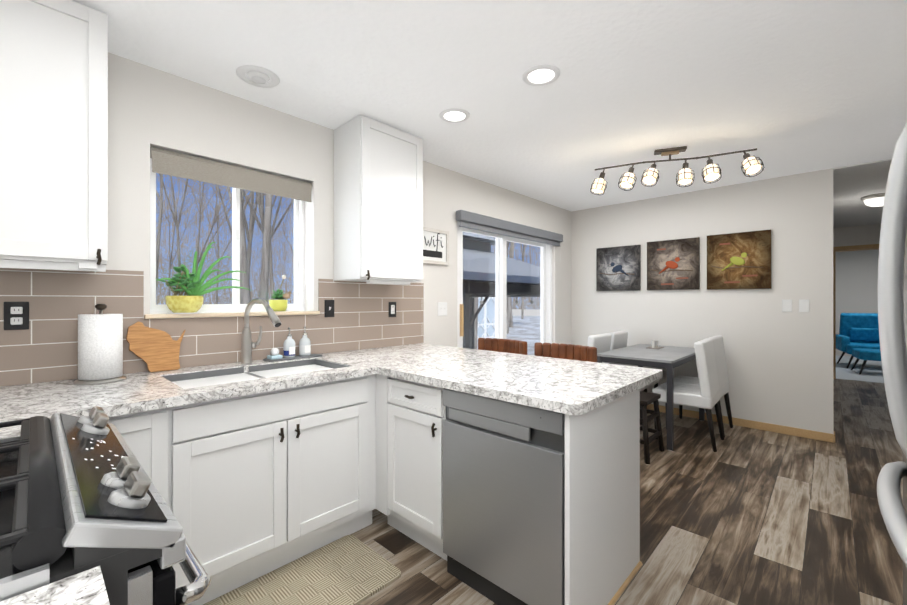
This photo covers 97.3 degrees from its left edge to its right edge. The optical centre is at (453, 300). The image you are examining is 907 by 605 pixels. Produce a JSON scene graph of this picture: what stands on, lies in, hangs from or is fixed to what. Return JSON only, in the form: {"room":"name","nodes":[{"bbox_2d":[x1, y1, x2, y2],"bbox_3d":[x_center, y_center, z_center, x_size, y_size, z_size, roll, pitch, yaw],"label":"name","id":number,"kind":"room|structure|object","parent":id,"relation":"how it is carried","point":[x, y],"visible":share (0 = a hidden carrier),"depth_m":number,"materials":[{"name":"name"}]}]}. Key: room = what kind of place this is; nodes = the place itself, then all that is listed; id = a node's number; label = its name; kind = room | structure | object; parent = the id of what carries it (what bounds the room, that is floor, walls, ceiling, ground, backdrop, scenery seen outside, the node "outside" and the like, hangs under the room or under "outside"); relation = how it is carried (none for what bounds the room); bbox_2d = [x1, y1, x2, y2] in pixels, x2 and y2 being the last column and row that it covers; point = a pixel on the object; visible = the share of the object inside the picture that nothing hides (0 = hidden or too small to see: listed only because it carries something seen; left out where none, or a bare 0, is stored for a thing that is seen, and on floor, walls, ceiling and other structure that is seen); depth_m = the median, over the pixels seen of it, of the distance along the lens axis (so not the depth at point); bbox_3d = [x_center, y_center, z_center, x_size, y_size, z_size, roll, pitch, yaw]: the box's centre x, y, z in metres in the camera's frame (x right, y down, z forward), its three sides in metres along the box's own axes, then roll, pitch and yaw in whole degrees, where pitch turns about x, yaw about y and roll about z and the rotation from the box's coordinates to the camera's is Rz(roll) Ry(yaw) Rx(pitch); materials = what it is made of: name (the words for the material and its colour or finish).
{"room":"kitchen","nodes":[
{"label":"kitchen","id":0,"kind":"room"},
{"bbox_2d":[0,566,109,604],"bbox_3d":[-0.453,0.371,0.054,0.682,0.037,0.669,0,0,43],"label":"countertop","id":1,"kind":"structure","parent":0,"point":[87,587],"depth_m":0.48,"materials":[{"name":"white stone"}]},
{"bbox_2d":[21,52,570,384],"bbox_3d":[-0.410,0.042,3.320,0.210,2.425,6.077,0,0,43],"label":"wall","id":2,"kind":"structure","parent":0,"point":[148,107],"depth_m":2.41,"materials":[{"name":"white paint"}]},
{"bbox_2d":[4,302,28,329],"bbox_3d":[-1.818,0.064,1.659,0.010,0.117,0.072,0,0,43],"label":"outlet","id":3,"kind":"object","parent":2,"relation":"attached to","point":[16,315],"depth_m":1.66,"materials":[{"name":"black plastic"}]},
{"bbox_2d":[0,0,107,271],"bbox_3d":[-1.695,-0.658,1.552,0.335,1.019,0.499,0,0,43],"label":"upper cabinet","id":4,"kind":"object","parent":2,"relation":"attached to","point":[53,134],"depth_m":1.51,"materials":[{"name":"white wood"}]},
{"bbox_2d":[0,268,423,386],"bbox_3d":[-1.232,0.104,2.292,0.008,0.497,2.849,0,0,43],"label":"tile backsplash","id":5,"kind":"structure","parent":2,"relation":"attached to","point":[43,347],"depth_m":2.05,"materials":[{"name":"brown tile"}]},
{"bbox_2d":[150,158,304,312],"bbox_3d":[-1.337,-0.359,2.423,0.077,0.855,0.870,0,0,43],"label":"window","id":6,"kind":"structure","parent":2,"relation":"in","point":[235,305],"depth_m":2.42,"materials":[{"name":"white plastic"}]},
{"bbox_2d":[150,147,311,201],"bbox_3d":[-1.248,-0.334,2.338,0.060,0.896,0.860,0,0,43],"label":"window blind","id":7,"kind":"object","parent":6,"relation":"attached to","point":[171,163],"visible":0.96,"depth_m":2.26,"materials":[{"name":"beige fabric"}]},
{"bbox_2d":[144,311,319,318],"bbox_3d":[-1.254,0.080,2.348,0.159,0.021,0.925,0,0,43],"label":"window sill","id":8,"kind":"structure","parent":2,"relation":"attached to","point":[159,316],"depth_m":2.19,"materials":[{"name":"brown wood"}]},
{"bbox_2d":[155,242,252,313],"bbox_3d":[-1.375,-0.128,2.201,0.181,0.392,0.456,0,0,43],"label":"potted plant","id":9,"kind":"object","parent":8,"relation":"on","point":[191,286],"visible":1,"depth_m":2.12,"materials":[{"name":"yellow"}]},
{"bbox_2d":[269,275,290,311],"bbox_3d":[-1.095,-0.047,2.517,0.110,0.231,0.129,0,0,43],"label":"potted plant","id":10,"kind":"object","parent":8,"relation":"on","point":[279,304],"visible":0.98,"depth_m":2.49,"materials":[{"name":"yellow"}]},
{"bbox_2d":[325,300,333,316],"bbox_3d":[-0.834,0.054,2.693,0.018,0.117,0.072,0,0,43],"label":"light switch","id":11,"kind":"object","parent":2,"relation":"attached to","point":[329,304],"depth_m":2.69,"materials":[{"name":"black plastic"}]},
{"bbox_2d":[334,115,422,283],"bbox_3d":[-0.516,-0.652,2.797,0.335,1.031,0.520,0,0,43],"label":"upper cabinet","id":12,"kind":"object","parent":2,"relation":"attached to","point":[378,167],"depth_m":2.64,"materials":[{"name":"white wood"}]},
{"bbox_2d":[389,302,395,316],"bbox_3d":[-0.471,0.069,3.083,0.009,0.117,0.072,0,0,43],"label":"outlet","id":13,"kind":"object","parent":2,"relation":"attached to","point":[392,305],"depth_m":3.08,"materials":[{"name":"black"}]},
{"bbox_2d":[423,227,448,265],"bbox_3d":[-0.216,-0.461,3.356,0.021,0.300,0.495,0,0,43],"label":"sign","id":14,"kind":"object","parent":2,"relation":"attached to","point":[436,246],"visible":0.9,"depth_m":3.42,"materials":[{"name":"white wood"}]},
{"bbox_2d":[438,302,446,315],"bbox_3d":[-0.092,0.075,3.489,0.018,0.117,0.117,0,0,43],"label":"light switch","id":15,"kind":"object","parent":2,"relation":"attached to","point":[442,306],"depth_m":3.49,"materials":[{"name":"white plastic"}]},
{"bbox_2d":[457,221,551,355],"bbox_3d":[0.588,0.237,4.336,0.122,2.035,1.774,0,0,43],"label":"door frame","id":16,"kind":"structure","parent":2,"relation":"attached to","point":[501,278],"depth_m":4.25,"materials":[{"name":"white plastic"}]},
{"bbox_2d":[456,210,562,246],"bbox_3d":[0.687,-0.648,4.270,0.073,0.335,1.874,0,0,43],"label":"window blind","id":17,"kind":"object","parent":2,"relation":"attached to","point":[472,220],"visible":1,"depth_m":4.07,"materials":[{"name":"grey fabric"}]},
{"bbox_2d":[72,0,906,227],"bbox_3d":[4.432,-1.214,4.136,6.300,0.112,13.920,0,0,43],"label":"ceiling","id":18,"kind":"structure","parent":0,"point":[787,87],"depth_m":2.09,"materials":[{"name":"white paint"}]},
{"bbox_2d":[236,65,279,87],"bbox_3d":[-1.020,-1.183,2.087,0.209,0.067,0.209,0,0,37],"label":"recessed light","id":19,"kind":"object","parent":18,"relation":"in","point":[259,76],"depth_m":2.06,"materials":[{"name":"white"}]},
{"bbox_2d":[439,108,469,122],"bbox_3d":[0.007,-1.167,2.526,0.195,0.008,0.195,0,0,37],"label":"recessed light","id":20,"kind":"object","parent":18,"relation":"in","point":[452,115],"depth_m":2.52,"materials":[{"name":"white"}]},
{"bbox_2d":[522,64,560,85],"bbox_3d":[0.456,-1.167,2.075,0.195,0.008,0.195,0,0,37],"label":"recessed light","id":21,"kind":"object","parent":18,"relation":"in","point":[537,75],"depth_m":2.07,"materials":[{"name":"white"}]},
{"bbox_2d":[590,146,763,194],"bbox_3d":[1.643,-1.019,3.033,1.154,0.302,0.199,0,0,23],"label":"track spotlight","id":22,"kind":"object","parent":18,"relation":"attached to","point":[749,166],"visible":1,"depth_m":3.04,"materials":[{"name":"white glass"}]},
{"bbox_2d":[861,193,884,206],"bbox_3d":[4.721,-1.100,4.413,0.300,0.115,0.300,0,0,43],"label":"light","id":23,"kind":"object","parent":18,"relation":"attached to","point":[875,200],"visible":0.75,"depth_m":4.38,"materials":[{"name":"silver metal"}]},
{"bbox_2d":[350,379,902,604],"bbox_3d":[2.199,1.304,3.398,4.070,0.100,9.780,0,0,43],"label":"floor","id":24,"kind":"structure","parent":0,"point":[745,516],"depth_m":2.21,"materials":[{"name":"brown wood"}]},
{"bbox_2d":[0,406,210,604],"bbox_3d":[-0.925,0.765,0.609,0.758,0.975,0.808,0,0,43],"label":"range","id":25,"kind":"object","parent":24,"relation":"on","point":[79,494],"visible":1,"depth_m":0.60,"materials":[{"name":"grey metal"}]},
{"bbox_2d":[108,403,195,604],"bbox_3d":[-1.364,0.828,1.659,0.684,0.874,0.305,0,0,43],"label":"base cabinet","id":26,"kind":"object","parent":24,"relation":"on","point":[163,443],"depth_m":1.50,"materials":[{"name":"white wood"}]},
{"bbox_2d":[196,375,375,604],"bbox_3d":[-0.994,0.829,2.049,0.684,0.874,1.015,0,0,43],"label":"base cabinet","id":27,"kind":"object","parent":24,"relation":"on","point":[255,469],"depth_m":1.79,"materials":[{"name":"white wood"}]},
{"bbox_2d":[0,411,79,437],"bbox_3d":[-1.348,0.371,0.924,0.279,0.037,0.702,0,0,43],"label":"countertop","id":28,"kind":"structure","parent":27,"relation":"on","point":[10,431],"depth_m":1.11,"materials":[{"name":"white stone"}]},
{"bbox_2d":[0,357,367,418],"bbox_3d":[-1.333,0.372,1.667,0.719,0.037,1.802,0,0,43],"label":"countertop","id":29,"kind":"structure","parent":27,"relation":"on","point":[141,391],"depth_m":1.57,"materials":[{"name":"white stone"}]},
{"bbox_2d":[73,304,126,384],"bbox_3d":[-1.546,0.183,1.749,0.176,0.338,0.176,0,0,43],"label":"paper towel holder","id":30,"kind":"object","parent":29,"relation":"on","point":[100,347],"visible":1,"depth_m":1.69,"materials":[{"name":"white paper"}]},
{"bbox_2d":[126,321,184,371],"bbox_3d":[-1.475,0.227,1.987,0.053,0.250,0.242,0,0,43],"label":"cutting board","id":31,"kind":"object","parent":29,"relation":"on","point":[155,350],"visible":0.96,"depth_m":1.97,"materials":[{"name":"brown wood"}]},
{"bbox_2d":[164,359,347,386],"bbox_3d":[-0.965,0.453,2.022,0.464,0.187,0.804,0,0,43],"label":"sink","id":32,"kind":"object","parent":29,"relation":"in","point":[258,370],"depth_m":2.11,"materials":[{"name":"silver metal"}]},
{"bbox_2d":[240,298,280,363],"bbox_3d":[-1.054,0.169,2.173,0.299,0.367,0.118,0,0,43],"label":"faucet","id":33,"kind":"object","parent":29,"relation":"on","point":[247,344],"visible":1,"depth_m":2.21,"materials":[{"name":"silver metal"}]},
{"bbox_2d":[263,326,321,361],"bbox_3d":[-0.980,0.256,2.442,0.100,0.193,0.330,0,0,43],"label":"soap dispensers","id":34,"kind":"object","parent":29,"relation":"on","point":[289,348],"visible":1,"depth_m":2.41,"materials":[{"name":"white plastic"}]},
{"bbox_2d":[312,343,661,418],"bbox_3d":[0.050,0.372,2.300,1.856,0.037,1.020,0,0,43],"label":"countertop","id":35,"kind":"structure","parent":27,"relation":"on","point":[565,386],"depth_m":1.93,"materials":[{"name":"white stone"}]},
{"bbox_2d":[203,535,400,604],"bbox_3d":[-0.693,1.247,1.650,0.445,0.012,0.885,0,0,43],"label":"kitchen mat","id":36,"kind":"object","parent":24,"relation":"on","point":[349,570],"visible":1,"depth_m":1.77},
{"bbox_2d":[376,375,519,560],"bbox_3d":[0.002,0.829,2.260,0.514,0.874,0.705,0,0,43],"label":"base cabinet","id":37,"kind":"object","parent":24,"relation":"on","point":[410,417],"depth_m":1.99,"materials":[{"name":"white wood"}]},
{"bbox_2d":[478,338,525,351],"bbox_3d":[0.262,0.772,2.846,0.440,0.966,0.432,0,0,40],"label":"bar stool","id":38,"kind":"object","parent":24,"relation":"on","point":[489,344],"depth_m":3.03,"materials":[{"name":"brown wood"}]},
{"bbox_2d":[443,388,564,604],"bbox_3d":[0.400,0.824,1.859,0.598,0.860,0.680,0,0,43],"label":"dishwasher","id":39,"kind":"object","parent":24,"relation":"on","point":[503,502],"visible":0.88,"depth_m":1.58,"materials":[{"name":"grey metal"}]},
{"bbox_2d":[503,342,596,361],"bbox_3d":[0.629,0.772,2.499,0.440,0.966,0.432,0,0,40],"label":"bar stool","id":40,"kind":"object","parent":24,"relation":"on","point":[572,352],"depth_m":2.67,"materials":[{"name":"brown leather"}]},
{"bbox_2d":[587,331,646,424],"bbox_3d":[1.607,0.804,4.041,0.494,0.905,0.440,0,0,43],"label":"dining chair","id":41,"kind":"object","parent":24,"relation":"on","point":[613,340],"depth_m":4.19,"materials":[{"name":"white leather"}]},
{"bbox_2d":[597,344,704,450],"bbox_3d":[1.982,0.879,3.962,0.660,0.752,1.180,0,0,43],"label":"dining table","id":42,"kind":"object","parent":24,"relation":"on","point":[669,358],"visible":0.58,"depth_m":3.58,"materials":[{"name":"grey wood"}]},
{"bbox_2d":[646,340,663,348],"bbox_3d":[2.131,0.461,4.221,0.120,0.081,0.200,0,0,43],"label":"napkin holder","id":43,"kind":"object","parent":42,"relation":"on","point":[655,344],"visible":1,"depth_m":4.20,"materials":[{"name":"beige stone"}]},
{"bbox_2d":[640,391,663,463],"bbox_3d":[1.483,1.018,3.319,0.400,0.477,0.400,0,0,43],"label":"bar stool","id":44,"kind":"object","parent":24,"relation":"on","point":[647,398],"visible":0.5,"depth_m":3.20,"materials":[{"name":"black wood"}]},
{"bbox_2d":[647,336,726,451],"bbox_3d":[2.124,0.804,3.608,0.504,0.905,0.451,0,0,40],"label":"dining chair","id":45,"kind":"object","parent":24,"relation":"on","point":[707,389],"depth_m":3.52,"materials":[{"name":"white leather"}]},
{"bbox_2d":[727,370,732,427],"bbox_3d":[2.439,0.804,3.956,0.501,0.905,0.447,0,0,43],"label":"dining chair","id":46,"kind":"object","parent":24,"relation":"on","point":[728,402],"depth_m":3.93,"materials":[{"name":"black"}]},
{"bbox_2d":[877,123,906,604],"bbox_3d":[1.339,0.363,0.653,0.882,1.780,0.910,0,0,43],"label":"refrigerator","id":47,"kind":"object","parent":24,"relation":"on","point":[892,291],"visible":1,"depth_m":0.94,"materials":[{"name":"grey metal"}]},
{"bbox_2d":[571,170,818,431],"bbox_3d":[2.450,0.042,4.464,2.370,2.425,0.120,0,0,43],"label":"wall","id":48,"kind":"structure","parent":0,"point":[779,362],"depth_m":4.02,"materials":[{"name":"white paint"}]},
{"bbox_2d":[596,245,640,290],"bbox_3d":[1.973,-0.382,4.798,0.514,0.530,0.051,0,0,43],"label":"picture","id":49,"kind":"object","parent":48,"relation":"attached to","point":[617,268],"depth_m":4.78,"materials":[{"name":"grey"}]},
{"bbox_2d":[647,237,699,289],"bbox_3d":[2.405,-0.392,4.389,0.518,0.550,0.051,0,0,43],"label":"picture","id":50,"kind":"object","parent":48,"relation":"attached to","point":[671,264],"depth_m":4.37,"materials":[{"name":"grey"}]},
{"bbox_2d":[707,230,770,289],"bbox_3d":[2.836,-0.394,3.982,0.526,0.562,0.051,0,0,43],"label":"picture","id":51,"kind":"object","parent":48,"relation":"attached to","point":[741,260],"depth_m":3.96,"materials":[{"name":"brown"}]},
{"bbox_2d":[647,404,834,442],"bbox_3d":[2.452,1.217,4.369,2.501,0.075,0.014,0,0,43],"label":"baseboard","id":52,"kind":"structure","parent":48,"relation":"attached to","point":[810,434],"depth_m":3.84,"materials":[{"name":"brown wood"}]},
{"bbox_2d":[782,300,791,311],"bbox_3d":[3.122,0.049,3.734,0.072,0.117,0.018,0,0,43],"label":"light switch","id":53,"kind":"object","parent":48,"relation":"attached to","point":[786,304],"depth_m":3.73,"materials":[{"name":"white plastic"}]},
{"bbox_2d":[799,299,808,311],"bbox_3d":[3.209,0.049,3.652,0.072,0.117,0.018,0,0,43],"label":"light switch","id":54,"kind":"object","parent":48,"relation":"attached to","point":[803,304],"depth_m":3.65,"materials":[{"name":"white plastic"}]},
{"bbox_2d":[819,168,832,433],"bbox_3d":[4.669,0.043,4.997,0.120,2.425,3.943,0,0,43],"label":"wall","id":55,"kind":"structure","parent":0,"point":[826,175],"depth_m":3.55,"materials":[{"name":"white paint"}]},
{"bbox_2d":[833,224,880,355],"bbox_3d":[6.371,0.043,6.183,6.300,2.425,0.120,0,0,43],"label":"wall","id":56,"kind":"structure","parent":0,"point":[856,281],"depth_m":6.19,"materials":[{"name":"white paint"}]},
{"bbox_2d":[833,244,878,378],"bbox_3d":[6.428,0.200,6.116,0.969,2.112,0.138,0,0,43],"label":"door frame","id":57,"kind":"structure","parent":56,"relation":"attached to","point":[856,247],"depth_m":6.36,"materials":[{"name":"brown wood"}]},
{"bbox_2d":[836,355,883,382],"bbox_3d":[7.794,1.305,7.685,6.300,0.104,4.140,0,0,43],"label":"floor","id":58,"kind":"structure","parent":0,"point":[872,371],"depth_m":7.03,"materials":[{"name":"grey carpet"}]},
{"bbox_2d":[836,313,879,367],"bbox_3d":[7.798,0.751,7.446,0.930,1.013,0.790,0,0,34],"label":"lounge chair","id":59,"kind":"object","parent":58,"relation":"on","point":[857,336],"depth_m":7.60,"materials":[{"name":"fabric"}]},
{"bbox_2d":[849,347,880,373],"bbox_3d":[7.345,1.054,6.789,0.751,0.405,0.534,0,0,34],"label":"ottoman","id":60,"kind":"object","parent":58,"relation":"on","point":[873,354],"depth_m":6.78,"materials":[{"name":"fabric"}]},
{"label":"outside","id":61,"kind":"structure","parent":0,"visible":0},
{"bbox_2d":[156,173,539,354],"bbox_3d":[-19.118,-20.726,38.787,103.865,45.200,110.000,0,0,43],"label":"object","id":62,"kind":"structure","parent":61,"point":[173,252],"depth_m":26.38,"materials":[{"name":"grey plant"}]}
]}

